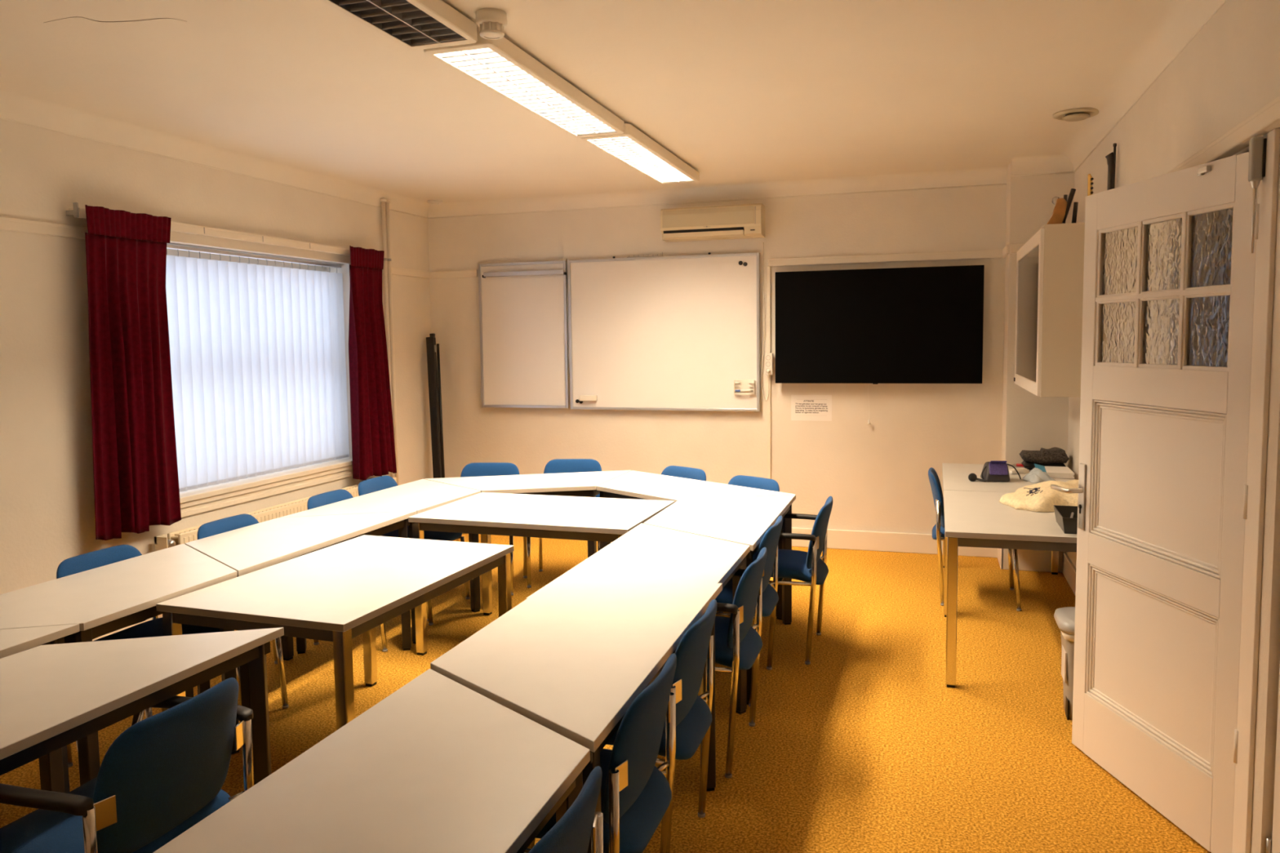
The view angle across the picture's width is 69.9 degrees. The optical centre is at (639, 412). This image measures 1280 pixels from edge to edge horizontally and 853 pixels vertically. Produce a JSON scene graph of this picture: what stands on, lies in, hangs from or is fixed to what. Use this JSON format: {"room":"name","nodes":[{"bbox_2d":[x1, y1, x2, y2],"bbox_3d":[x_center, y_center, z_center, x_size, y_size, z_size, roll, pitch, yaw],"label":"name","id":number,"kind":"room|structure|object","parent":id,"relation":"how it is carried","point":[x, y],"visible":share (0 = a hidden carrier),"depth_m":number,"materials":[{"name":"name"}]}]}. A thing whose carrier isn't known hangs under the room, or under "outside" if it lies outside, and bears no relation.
{"room":"classroom","nodes":[
{"label":"classroom","id":0,"kind":"room"},
{"bbox_2d":[0,118,433,594],"bbox_3d":[-3.239,-0.055,4.092,0.300,2.820,8.438,1,5,18],"label":"wall","id":1,"kind":"structure","parent":0,"point":[47,519],"depth_m":4.70,"materials":[{"name":"paint"}]},
{"bbox_2d":[0,216,88,239],"bbox_3d":[-3.571,-0.736,2.478,0.022,0.060,5.280,1,5,18],"label":"trim","id":2,"kind":"structure","parent":1,"relation":"attached to","point":[6,223],"depth_m":4.48,"materials":[{"name":"beige paint"}]},
{"bbox_2d":[92,613,162,641],"bbox_3d":[-3.070,1.277,4.149,0.018,0.150,8.438,1,5,18],"label":"baseboard","id":3,"kind":"structure","parent":1,"relation":"attached to","point":[159,615],"depth_m":4.96,"materials":[{"name":"beige paint"}]},
{"bbox_2d":[66,202,352,517],"bbox_3d":[-2.581,-0.299,5.960,0.345,1.725,2.636,1,5,18],"label":"window","id":4,"kind":"structure","parent":1,"relation":"in","point":[209,498],"depth_m":5.93,"materials":[{"name":"beige paint"}]},
{"bbox_2d":[84,204,181,540],"bbox_3d":[-2.690,-0.206,4.885,0.114,1.715,0.573,1,5,23],"label":"curtain","id":5,"kind":"object","parent":4,"relation":"hanging from","point":[135,468],"visible":1,"depth_m":4.85,"materials":[{"name":"red fabric"}]},
{"bbox_2d":[165,244,349,492],"bbox_3d":[-2.548,-0.307,6.039,0.047,1.460,1.956,1,5,18],"label":"vertical blind","id":6,"kind":"object","parent":4,"relation":"attached to","point":[257,352],"visible":0.82,"depth_m":6.02,"materials":[{"name":"white fabric"}]},
{"bbox_2d":[348,245,396,480],"bbox_3d":[-2.053,-0.366,6.978,0.111,1.742,0.501,1,5,18],"label":"curtain","id":7,"kind":"object","parent":4,"relation":"hanging from","point":[373,446],"visible":1,"depth_m":6.93,"materials":[{"name":"red fabric"}]},
{"bbox_2d":[0,88,431,218],"bbox_3d":[-3.063,-1.403,3.924,0.113,0.110,8.438,1,5,18],"label":"trim","id":8,"kind":"structure","parent":1,"relation":"attached to","point":[15,107],"depth_m":5.29,"materials":[{"name":"paint"}]},
{"bbox_2d":[379,198,394,477],"bbox_3d":[-2.018,-0.307,7.352,0.060,2.776,0.052,1,5,18],"label":"pipe","id":9,"kind":"object","parent":1,"relation":"attached to","point":[383,201],"visible":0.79,"depth_m":7.29,"materials":[{"name":"white metal"}]},
{"bbox_2d":[385,199,398,485],"bbox_3d":[-2.001,-0.311,7.406,0.060,2.776,0.052,1,5,18],"label":"pipe","id":10,"kind":"object","parent":1,"relation":"attached to","point":[387,203],"visible":0.88,"depth_m":7.37,"materials":[{"name":"grey plastic"}]},
{"bbox_2d":[382,266,430,278],"bbox_3d":[-1.995,-1.150,7.458,0.022,0.060,1.118,1,5,18],"label":"trim","id":11,"kind":"structure","parent":1,"relation":"attached to","point":[395,271],"depth_m":7.66,"materials":[{"name":"beige paint"}]},
{"bbox_2d":[0,0,1167,202],"bbox_3d":[-0.173,-1.473,3.003,6.770,0.100,8.838,1,5,18],"label":"ceiling","id":12,"kind":"structure","parent":0,"point":[740,91],"depth_m":4.18,"materials":[{"name":"paint"}]},
{"bbox_2d":[43,16,185,22],"bbox_3d":[-1.918,-1.425,3.320,0.521,0.003,0.059,-1,5,-1],"label":"paint crack","id":13,"kind":"object","parent":12,"relation":"attached to","point":[74,16],"visible":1,"depth_m":3.33,"materials":[{"name":"beige paint"}]},
{"bbox_2d":[320,0,477,49],"bbox_3d":[-0.966,-1.352,2.710,0.290,0.075,1.545,1,5,18],"label":"ceiling lamp","id":14,"kind":"object","parent":12,"relation":"attached to","point":[414,24],"visible":1,"depth_m":3.20,"materials":[{"name":"beige metal"}]},
{"bbox_2d":[475,8,506,39],"bbox_3d":[-0.537,-1.402,3.315,0.112,0.082,0.112,1,5,18],"label":"smoke detector","id":15,"kind":"object","parent":12,"relation":"attached to","point":[491,22],"visible":1,"depth_m":3.28,"materials":[{"name":"beige plastic"}]},
{"bbox_2d":[423,27,624,137],"bbox_3d":[-0.458,-1.478,4.217,0.290,0.075,1.605,1,5,18],"label":"ceiling lamp","id":16,"kind":"object","parent":12,"relation":"attached to","point":[500,66],"visible":0.96,"depth_m":4.01,"materials":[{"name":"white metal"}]},
{"bbox_2d":[580,123,699,184],"bbox_3d":[0.045,-1.607,5.760,0.290,0.075,1.610,1,5,18],"label":"ceiling lamp","id":17,"kind":"object","parent":12,"relation":"attached to","point":[633,148],"visible":0.92,"depth_m":5.60,"materials":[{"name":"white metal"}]},
{"bbox_2d":[1052,107,1098,121],"bbox_3d":[2.340,-1.588,4.914,0.230,0.037,0.230,1,5,18],"label":"ceiling vent","id":18,"kind":"object","parent":12,"relation":"in","point":[1075,114],"visible":1,"depth_m":4.88,"materials":[{"name":"beige plastic"}]},
{"bbox_2d":[0,533,1210,852],"bbox_3d":[-0.135,1.438,3.234,6.770,0.100,8.838,1,5,18],"label":"floor","id":19,"kind":"structure","parent":0,"point":[865,746],"depth_m":3.90,"materials":[{"name":"carpet"}]},
{"bbox_2d":[0,623,79,793],"bbox_3d":[-2.316,1.108,2.433,0.608,0.740,1.395,1,5,18],"label":"table","id":20,"kind":"object","parent":19,"relation":"on","point":[12,641],"visible":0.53,"depth_m":2.89,"materials":[{"name":"laminate"}]},
{"bbox_2d":[75,740,79,765],"bbox_3d":[-2.233,1.034,3.002,0.538,0.796,0.506,1,5,18],"label":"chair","id":21,"kind":"object","parent":19,"relation":"on","point":[77,740],"visible":0.02,"depth_m":3.16,"materials":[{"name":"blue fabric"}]},
{"bbox_2d":[0,543,239,786],"bbox_3d":[-1.991,1.024,3.435,0.606,0.740,1.397,1,5,18],"label":"table","id":22,"kind":"object","parent":19,"relation":"on","point":[104,600],"visible":0.54,"depth_m":3.32,"materials":[{"name":"laminate"}]},
{"bbox_2d":[0,677,253,852],"bbox_3d":[-1.317,1.078,2.295,0.538,0.796,0.570,1,5,18],"label":"armchair","id":23,"kind":"object","parent":19,"relation":"on","point":[165,774],"visible":0.91,"depth_m":2.16,"materials":[{"name":"blue fabric"}]},
{"bbox_2d":[0,627,284,792],"bbox_3d":[-1.642,1.104,2.378,0.632,0.738,1.397,1,5,18],"label":"table","id":24,"kind":"object","parent":19,"relation":"on","point":[53,697],"visible":0.94,"depth_m":2.55,"materials":[{"name":"laminate"}]},
{"bbox_2d":[56,544,241,767],"bbox_3d":[-2.003,0.974,3.729,0.538,0.796,0.506,1,5,18],"label":"chair","id":25,"kind":"object","parent":19,"relation":"on","point":[95,559],"visible":0.22,"depth_m":3.75,"materials":[{"name":"blue fabric"}]},
{"bbox_2d":[197,514,288,709],"bbox_3d":[-1.779,0.917,4.406,0.538,0.796,0.506,1,5,18],"label":"chair","id":26,"kind":"object","parent":19,"relation":"on","point":[233,522],"visible":0.09,"depth_m":4.36,"materials":[{"name":"blue fabric"}]},
{"bbox_2d":[154,476,396,550],"bbox_3d":[-2.315,0.891,6.215,0.106,0.575,2.300,1,5,18],"label":"radiator","id":27,"kind":"object","parent":19,"relation":"on","point":[188,535],"visible":0.16,"depth_m":5.83,"materials":[{"name":"white metal"}]},
{"bbox_2d":[170,485,358,538],"bbox_3d":[-2.310,0.620,6.238,0.055,0.021,2.190,1,5,18],"label":"grille","id":28,"kind":"object","parent":27,"relation":"attached to","point":[282,509],"depth_m":5.94,"materials":[{"name":"beige metal"}]},
{"bbox_2d":[185,511,417,733],"bbox_3d":[-1.682,0.944,4.396,0.615,0.740,1.319,1,5,18],"label":"table","id":29,"kind":"object","parent":19,"relation":"on","point":[245,550],"visible":0.55,"depth_m":4.30,"materials":[{"name":"laminate"}]},
{"bbox_2d":[155,534,514,730],"bbox_3d":[-1.140,1.000,3.716,0.841,0.722,1.227,1,5,18],"label":"rectangular table","id":30,"kind":"object","parent":19,"relation":"on","point":[338,593],"visible":0.7,"depth_m":3.44,"materials":[{"name":"laminate"}]},
{"bbox_2d":[306,488,433,652],"bbox_3d":[-1.535,0.856,5.144,0.538,0.796,0.506,1,5,18],"label":"chair","id":31,"kind":"object","parent":19,"relation":"on","point":[333,496],"visible":0.15,"depth_m":5.16,"materials":[{"name":"blue fabric"}]},
{"bbox_2d":[153,668,590,852],"bbox_3d":[-0.498,1.135,1.807,0.605,0.738,1.395,1,5,18],"label":"table","id":32,"kind":"object","parent":19,"relation":"on","point":[437,765],"visible":1,"depth_m":1.86,"materials":[{"name":"laminate"}]},
{"bbox_2d":[280,479,480,653],"bbox_3d":[-1.361,0.865,5.339,0.636,0.740,1.360,1,5,18],"label":"table","id":33,"kind":"object","parent":19,"relation":"on","point":[421,495],"visible":0.44,"depth_m":5.25,"materials":[{"name":"laminate"}]},
{"bbox_2d":[358,475,470,621],"bbox_3d":[-1.420,0.812,5.673,0.538,0.796,0.506,1,5,18],"label":"chair","id":34,"kind":"object","parent":19,"relation":"on","point":[379,483],"visible":0.18,"depth_m":5.65,"materials":[{"name":"blue fabric"}]},
{"bbox_2d":[426,333,444,478],"bbox_3d":[-1.751,0.175,7.885,0.103,1.704,0.226,-3,5,-27],"label":"case","id":35,"kind":"object","parent":19,"relation":"on","point":[433,351],"visible":0.81,"depth_m":7.85,"materials":[{"name":"black fabric"}]},
{"bbox_2d":[440,462,527,595],"bbox_3d":[-1.052,0.768,6.168,0.506,0.796,0.538,0,5,5],"label":"chair","id":36,"kind":"object","parent":19,"relation":"on","point":[473,469],"visible":0.11,"depth_m":6.36,"materials":[{"name":"blue fabric"}]},
{"bbox_2d":[424,470,631,578],"bbox_3d":[-0.678,0.810,5.920,1.395,0.740,0.608,-2,5,-11],"label":"table","id":37,"kind":"object","parent":19,"relation":"on","point":[583,484],"visible":0.27,"depth_m":5.80,"materials":[{"name":"laminate"}]},
{"bbox_2d":[408,492,675,655],"bbox_3d":[-0.498,0.886,4.961,1.219,0.736,0.821,1,5,18],"label":"rectangular table","id":38,"kind":"object","parent":19,"relation":"on","point":[486,514],"visible":0.59,"depth_m":4.78,"materials":[{"name":"laminate"}]},
{"bbox_2d":[526,458,601,587],"bbox_3d":[-0.488,0.750,6.309,0.506,0.796,0.538,0,5,5],"label":"chair","id":39,"kind":"object","parent":19,"relation":"on","point":[557,465],"visible":0.08,"depth_m":6.50,"materials":[{"name":"blue fabric"}]},
{"bbox_2d":[528,765,603,852],"bbox_3d":[-0.357,1.107,1.783,0.538,0.796,0.506,1,5,18],"label":"chair","id":40,"kind":"object","parent":19,"relation":"on","point":[571,833],"visible":1,"depth_m":1.69,"materials":[{"name":"blue fabric"}]},
{"bbox_2d":[430,582,722,852],"bbox_3d":[-0.186,1.046,2.806,0.618,0.749,1.371,1,5,18],"label":"table","id":41,"kind":"object","parent":19,"relation":"on","point":[573,665],"visible":0.8,"depth_m":2.61,"materials":[{"name":"laminate"}]},
{"bbox_2d":[524,653,676,852],"bbox_3d":[-0.182,1.053,2.434,0.538,0.796,0.506,1,5,18],"label":"chair","id":42,"kind":"object","parent":19,"relation":"on","point":[636,794],"visible":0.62,"depth_m":2.27,"materials":[{"name":"blue fabric"}]},
{"bbox_2d":[529,599,716,852],"bbox_3d":[-0.031,1.010,2.945,0.538,0.796,0.506,1,5,18],"label":"chair","id":43,"kind":"object","parent":19,"relation":"on","point":[693,719],"visible":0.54,"depth_m":2.80,"materials":[{"name":"blue fabric"}]},
{"bbox_2d":[525,523,750,714],"bbox_3d":[0.096,0.969,3.786,0.604,0.740,1.351,1,5,18],"label":"table","id":44,"kind":"object","parent":19,"relation":"on","point":[646,556],"visible":0.43,"depth_m":3.70,"materials":[{"name":"laminate"}]},
{"bbox_2d":[609,465,706,543],"bbox_3d":[0.130,0.775,5.893,0.538,0.796,0.506,-5,6,-43],"label":"chair","id":45,"kind":"object","parent":19,"relation":"on","point":[674,471],"visible":0.09,"depth_m":6.02,"materials":[{"name":"blue fabric"}]},
{"bbox_2d":[596,470,795,620],"bbox_3d":[0.201,0.823,5.616,0.605,0.740,1.411,-5,6,-42],"label":"table","id":46,"kind":"object","parent":19,"relation":"on","point":[636,485],"visible":0.48,"depth_m":5.50,"materials":[{"name":"laminate"}]},
{"bbox_2d":[643,494,795,705],"bbox_3d":[0.408,0.890,4.740,0.608,0.740,1.341,1,5,18],"label":"table","id":47,"kind":"object","parent":19,"relation":"on","point":[740,520],"visible":0.46,"depth_m":4.67,"materials":[{"name":"laminate"}]},
{"bbox_2d":[714,546,767,778],"bbox_3d":[0.232,0.949,3.678,0.538,0.796,0.570,1,5,18],"label":"armchair","id":48,"kind":"object","parent":19,"relation":"on","point":[738,645],"visible":0.56,"depth_m":3.46,"materials":[{"name":"blue fabric"}]},
{"bbox_2d":[715,515,782,706],"bbox_3d":[0.398,0.895,4.336,0.538,0.796,0.506,1,5,18],"label":"chair","id":49,"kind":"object","parent":19,"relation":"on","point":[770,540],"visible":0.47,"depth_m":4.20,"materials":[{"name":"blue fabric"}]},
{"bbox_2d":[728,475,779,617],"bbox_3d":[0.528,0.806,5.427,0.538,0.796,0.506,-5,6,-42],"label":"chair","id":50,"kind":"object","parent":19,"relation":"on","point":[751,482],"visible":0.06,"depth_m":5.55,"materials":[{"name":"blue fabric"}]},
{"bbox_2d":[724,496,832,664],"bbox_3d":[0.744,0.849,4.854,0.538,0.796,0.570,1,5,18],"label":"armchair","id":51,"kind":"object","parent":19,"relation":"on","point":[809,567],"visible":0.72,"depth_m":4.63,"materials":[{"name":"blue fabric"}]},
{"bbox_2d":[928,467,1021,611],"bbox_3d":[2.077,0.763,5.719,0.538,0.796,0.506,1,5,18],"label":"chair","id":52,"kind":"object","parent":19,"relation":"on","point":[938,530],"visible":0.55,"depth_m":5.56,"materials":[{"name":"blue fabric"}]},
{"bbox_2d":[942,462,1075,593],"bbox_3d":[2.329,0.779,5.826,0.782,0.740,1.188,1,5,18],"label":"rectangular table","id":53,"kind":"object","parent":19,"relation":"on","point":[955,476],"visible":0.36,"depth_m":5.70,"materials":[{"name":"grey laminate"}]},
{"bbox_2d":[968,473,986,482],"bbox_3d":[2.067,0.403,5.624,0.052,0.052,0.105,-4,6,-37],"label":"headset microphone","id":54,"kind":"object","parent":53,"relation":"on","point":[972,477],"visible":1,"depth_m":5.62,"materials":[{"name":"black plastic"}]},
{"bbox_2d":[980,460,1021,482],"bbox_3d":[2.227,0.356,5.666,0.239,0.130,0.164,0,5,10],"label":"pouch","id":55,"kind":"object","parent":53,"relation":"on","point":[993,470],"visible":1,"depth_m":5.61,"materials":[{"name":"purple fabric"}]},
{"bbox_2d":[1007,463,1023,466],"bbox_3d":[2.548,0.360,6.272,0.175,0.021,0.021,1,5,23],"label":"marker","id":56,"kind":"object","parent":53,"relation":"on","point":[1013,464],"visible":0.58,"depth_m":6.25,"materials":[{"name":"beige plastic"}]},
{"bbox_2d":[1008,467,1029,474],"bbox_3d":[2.453,0.381,5.947,0.150,0.030,0.056,-3,5,-22],"label":"remote control","id":57,"kind":"object","parent":53,"relation":"on","point":[1020,470],"visible":0.8,"depth_m":5.92,"materials":[{"name":"beige plastic"}]},
{"bbox_2d":[1022,463,1055,483],"bbox_3d":[2.449,0.372,5.632,0.168,0.098,0.224,0,5,6],"label":"plastic bag","id":58,"kind":"object","parent":53,"relation":"on","point":[1038,474],"visible":0.97,"depth_m":5.59,"materials":[{"name":"white plastic"}]},
{"bbox_2d":[1019,447,1069,470],"bbox_3d":[2.696,0.308,6.117,0.290,0.142,0.240,1,5,18],"label":"bag","id":59,"kind":"object","parent":53,"relation":"on","point":[1054,456],"visible":0.89,"depth_m":6.03,"materials":[{"name":"black fabric"}]},
{"bbox_2d":[1044,466,1075,479],"bbox_3d":[2.647,0.383,5.849,0.210,0.036,0.307,1,5,18],"label":"paper stack","id":60,"kind":"object","parent":53,"relation":"on","point":[1054,472],"visible":0.66,"depth_m":5.72,"materials":[{"name":"white paper"}]},
{"bbox_2d":[943,489,1076,688],"bbox_3d":[1.964,0.874,4.688,0.790,0.740,1.198,1,5,18],"label":"rectangular table","id":61,"kind":"object","parent":19,"relation":"on","point":[978,519],"visible":0.54,"depth_m":4.25,"materials":[{"name":"grey laminate"}]},
{"bbox_2d":[999,480,1078,512],"bbox_3d":[2.172,0.429,4.919,0.448,0.104,0.663,1,5,23],"label":"cloth","id":62,"kind":"object","parent":61,"relation":"on","point":[1040,497],"visible":0.83,"depth_m":4.73,"materials":[{"name":"beige fabric"}]},
{"bbox_2d":[1053,505,1077,533],"bbox_3d":[2.005,0.499,4.247,0.125,0.075,0.320,1,5,18],"label":"tray","id":63,"kind":"object","parent":61,"relation":"on","point":[1068,525],"visible":0.6,"depth_m":4.25,"materials":[{"name":"grey plastic"}]},
{"bbox_2d":[1053,607,1075,720],"bbox_3d":[1.950,1.086,3.929,0.312,0.437,0.285,1,5,18],"label":"waste bin","id":64,"kind":"object","parent":19,"relation":"on","point":[1064,617],"visible":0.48,"depth_m":3.89,"materials":[{"name":"grey plastic"}]},
{"bbox_2d":[427,184,1006,534],"bbox_3d":[1.137,-0.358,7.200,6.770,2.820,0.150,1,5,18],"label":"wall","id":65,"kind":"structure","parent":0,"point":[875,474],"depth_m":7.13,"materials":[{"name":"paint"}]},
{"bbox_2d":[429,270,477,279],"bbox_3d":[-1.617,-1.191,7.911,0.470,0.060,0.022,1,5,18],"label":"trim","id":66,"kind":"structure","parent":65,"relation":"attached to","point":[461,273],"depth_m":7.90,"materials":[{"name":"beige paint"}]},
{"bbox_2d":[567,252,760,411],"bbox_3d":[0.175,-0.647,7.374,1.592,1.266,0.044,1,5,18],"label":"whiteboard","id":67,"kind":"object","parent":65,"relation":"attached to","point":[673,332],"depth_m":7.36,"materials":[{"name":"white plastic"}]},
{"bbox_2d":[478,258,570,409],"bbox_3d":[-0.985,-0.649,7.716,0.820,1.250,0.078,1,5,18],"label":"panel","id":68,"kind":"object","parent":67,"relation":"attached to","point":[524,317],"visible":1,"depth_m":7.72,"materials":[{"name":"white plastic"}]},
{"bbox_2d":[579,395,597,400],"bbox_3d":[-0.427,-0.117,7.584,0.150,0.048,0.030,1,5,18],"label":"eraser","id":69,"kind":"object","parent":67,"relation":"attached to","point":[582,397],"visible":1,"depth_m":7.57,"materials":[{"name":"beige plastic"}]},
{"bbox_2d":[733,379,755,395],"bbox_3d":[0.819,-0.197,7.186,0.164,0.120,0.024,1,5,18],"label":"pen holder","id":70,"kind":"object","parent":67,"relation":"attached to","point":[742,384],"visible":1,"depth_m":7.19,"materials":[{"name":"beige plastic"}]},
{"bbox_2d":[735,389,751,391],"bbox_3d":[0.812,-0.170,7.185,0.128,0.017,0.017,1,5,18],"label":"marker","id":71,"kind":"object","parent":70,"relation":"in","point":[740,390],"visible":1,"depth_m":7.18,"materials":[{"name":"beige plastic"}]},
{"bbox_2d":[660,203,764,242],"bbox_3d":[0.562,-1.470,7.111,0.790,0.243,0.190,1,5,18],"label":"air conditioner","id":72,"kind":"object","parent":65,"relation":"attached to","point":[740,221],"visible":1,"depth_m":7.03,"materials":[{"name":"beige plastic"}]},
{"bbox_2d":[427,166,1008,218],"bbox_3d":[0.372,-1.706,7.195,4.682,0.110,0.113,1,5,18],"label":"trim","id":73,"kind":"structure","parent":65,"relation":"attached to","point":[997,175],"depth_m":7.11,"materials":[{"name":"paint"}]},
{"bbox_2d":[764,266,773,479],"bbox_3d":[1.010,-0.111,7.148,0.056,2.040,0.063,1,5,18],"label":"duct","id":74,"kind":"object","parent":65,"relation":"attached to","point":[768,267],"depth_m":7.12,"materials":[{"name":"beige paint"}]},
{"bbox_2d":[760,242,770,400],"bbox_3d":[0.980,-0.699,7.099,0.045,1.229,0.102,-3,5,-26],"label":"cable","id":75,"kind":"object","parent":74,"relation":"hanging from","point":[768,371],"visible":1,"depth_m":7.12,"materials":[{"name":"beige plastic"}]},
{"bbox_2d":[791,395,831,421],"bbox_3d":[1.326,-0.034,7.087,0.312,0.200,0.002,1,5,18],"label":"paper notice","id":76,"kind":"object","parent":65,"relation":"attached to","point":[803,407],"visible":1,"depth_m":7.09,"materials":[{"name":"white paper"}]},
{"bbox_2d":[775,264,984,384],"bbox_3d":[1.766,-0.640,6.848,1.498,0.856,0.096,1,5,18],"label":"television","id":77,"kind":"object","parent":65,"relation":"attached to","point":[913,325],"visible":1,"depth_m":6.79,"materials":[{"name":"black"}]},
{"bbox_2d":[867,387,870,424],"bbox_3d":[1.733,-0.079,6.924,0.024,0.348,0.024,1,5,18],"label":"pull cord","id":78,"kind":"object","parent":77,"relation":"hanging from","point":[868,421],"visible":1,"depth_m":6.93,"materials":[{"name":"beige plastic"}]},
{"bbox_2d":[768,248,1002,266],"bbox_3d":[1.808,-1.150,6.831,1.712,0.060,0.022,1,5,18],"label":"trim","id":79,"kind":"structure","parent":65,"relation":"attached to","point":[982,254],"depth_m":6.81,"materials":[{"name":"beige paint"}]},
{"bbox_2d":[791,527,997,557],"bbox_3d":[0.420,0.971,7.449,4.682,0.150,0.018,1,5,18],"label":"baseboard","id":80,"kind":"structure","parent":65,"relation":"attached to","point":[912,543],"depth_m":6.98,"materials":[{"name":"beige paint"}]},
{"bbox_2d":[996,548,1003,569],"bbox_3d":[2.590,0.987,6.580,0.020,0.200,0.368,1,5,18],"label":"baseboard","id":81,"kind":"structure","parent":65,"relation":"attached to","point":[1000,551],"depth_m":6.44,"materials":[{"name":"beige paint"}]},
{"bbox_2d":[1002,244,1009,257],"bbox_3d":[2.561,-1.126,6.412,0.022,0.060,0.370,1,5,18],"label":"trim","id":82,"kind":"structure","parent":65,"relation":"attached to","point":[1006,251],"depth_m":6.29,"materials":[{"name":"beige paint"}]},
{"bbox_2d":[1001,160,1074,466],"bbox_3d":[2.773,-0.317,6.423,0.393,2.820,0.348,1,5,18],"label":"wall pier","id":83,"kind":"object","parent":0,"point":[1030,421],"visible":0.29,"depth_m":6.27,"materials":[{"name":"paint"}]},
{"bbox_2d":[1001,548,1062,573],"bbox_3d":[2.726,1.003,6.355,0.411,0.200,0.020,1,5,18],"label":"baseboard","id":84,"kind":"object","parent":83,"relation":"attached to","point":[1028,560],"visible":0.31,"depth_m":6.35,"materials":[{"name":"beige paint"}]},
{"bbox_2d":[1065,0,1279,852],"bbox_3d":[1.815,0.006,2.497,0.150,2.820,8.438,1,5,18],"label":"wall","id":85,"kind":"structure","parent":0,"point":[1229,70],"depth_m":2.90,"materials":[{"name":"paint"}]},
{"bbox_2d":[1009,244,1023,253],"bbox_3d":[2.706,-1.110,6.180,0.393,0.060,0.030,1,5,18],"label":"trim","id":86,"kind":"structure","parent":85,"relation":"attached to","point":[1014,248],"depth_m":6.22,"materials":[{"name":"beige paint"}]},
{"bbox_2d":[1010,153,1073,176],"bbox_3d":[2.687,-1.650,6.101,0.393,0.110,0.113,1,5,18],"label":"trim","id":87,"kind":"structure","parent":85,"relation":"attached to","point":[1057,163],"depth_m":6.13,"materials":[{"name":"paint"}]},
{"bbox_2d":[1013,222,1084,397],"bbox_3d":[2.458,-0.579,5.376,0.369,0.895,1.370,1,5,18],"label":"upper cabinet","id":88,"kind":"object","parent":85,"relation":"attached to","point":[1050,264],"visible":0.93,"depth_m":4.76,"materials":[{"name":"beige wood"}]},
{"bbox_2d":[1051,196,1059,205],"bbox_3d":[2.229,-1.072,4.908,0.044,0.168,0.044,1,5,18],"label":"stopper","id":89,"kind":"object","parent":88,"relation":"on","point":[1054,199],"visible":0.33,"depth_m":4.89,"materials":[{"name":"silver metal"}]},
{"bbox_2d":[1046,197,1066,224],"bbox_3d":[2.168,-1.044,4.767,0.094,0.134,0.050,1,5,18],"label":"wooden block","id":90,"kind":"object","parent":88,"relation":"on","point":[1059,212],"visible":0.89,"depth_m":4.74,"materials":[{"name":"brown wood"}]},
{"bbox_2d":[1062,188,1075,223],"bbox_3d":[2.234,-1.077,4.780,0.073,0.180,0.024,1,5,18],"label":"wooden rod","id":91,"kind":"object","parent":88,"relation":"on","point":[1072,193],"visible":0.77,"depth_m":4.77,"materials":[{"name":"grey wood"}]},
{"bbox_2d":[1071,201,1078,222],"bbox_3d":[2.279,-1.040,4.800,0.031,0.122,0.022,1,5,18],"label":"wooden rod","id":92,"kind":"object","parent":88,"relation":"on","point":[1075,203],"visible":0.79,"depth_m":4.79,"materials":[{"name":"grey wood"}]},
{"bbox_2d":[1087,173,1093,195],"bbox_3d":[2.410,-1.134,4.907,0.028,0.287,0.030,1,5,18],"label":"instrument","id":93,"kind":"object","parent":88,"relation":"on","point":[1090,183],"visible":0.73,"depth_m":4.89,"materials":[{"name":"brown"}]},
{"bbox_2d":[1105,142,1116,190],"bbox_3d":[2.405,-1.173,4.686,0.054,0.400,0.044,1,5,18],"label":"flute","id":94,"kind":"object","parent":88,"relation":"on","point":[1111,157],"visible":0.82,"depth_m":4.67,"materials":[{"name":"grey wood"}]},
{"bbox_2d":[1062,551,1075,595],"bbox_3d":[2.507,1.137,5.014,0.018,0.150,2.720,1,5,18],"label":"baseboard","id":95,"kind":"structure","parent":85,"relation":"attached to","point":[1068,570],"depth_m":5.99,"materials":[{"name":"beige paint"}]},
{"bbox_2d":[1059,0,1226,172],"bbox_3d":[1.624,-1.332,2.263,0.113,0.110,8.090,1,5,18],"label":"trim","id":96,"kind":"structure","parent":85,"relation":"attached to","point":[1177,23],"depth_m":3.94,"materials":[{"name":"paint"}]},
{"bbox_2d":[1050,151,1259,852],"bbox_3d":[1.724,0.280,3.164,0.108,2.146,0.975,-1,5,-5],"label":"door","id":97,"kind":"structure","parent":85,"relation":"in","point":[1169,272],"depth_m":3.06,"materials":[{"name":"white paint"}]},
{"bbox_2d":[1166,95,1279,173],"bbox_3d":[1.660,-0.789,2.297,0.045,0.060,8.090,1,5,18],"label":"trim","id":98,"kind":"structure","parent":85,"relation":"attached to","point":[1267,118],"depth_m":2.71,"materials":[{"name":"beige paint"}]},
{"bbox_2d":[1231,128,1279,852],"bbox_3d":[1.990,0.273,3.086,0.164,2.190,1.110,1,5,18],"label":"trim","id":99,"kind":"structure","parent":85,"relation":"attached to","point":[1268,184],"depth_m":2.61,"materials":[{"name":"white paint"}]},
{"bbox_2d":[1248,136,1266,253],"bbox_3d":[1.741,-0.614,2.590,0.034,0.323,0.038,1,5,18],"label":"door closer","id":100,"kind":"structure","parent":85,"relation":"in","point":[1257,144],"depth_m":2.57,"materials":[{"name":"grey metal"}]},
{"bbox_2d":[1266,664,1279,852],"bbox_3d":[1.635,0.452,2.085,0.046,1.980,0.871,1,5,18],"label":"door","id":101,"kind":"structure","parent":85,"relation":"in","point":[1273,845],"depth_m":2.52,"materials":[{"name":"white paint"}]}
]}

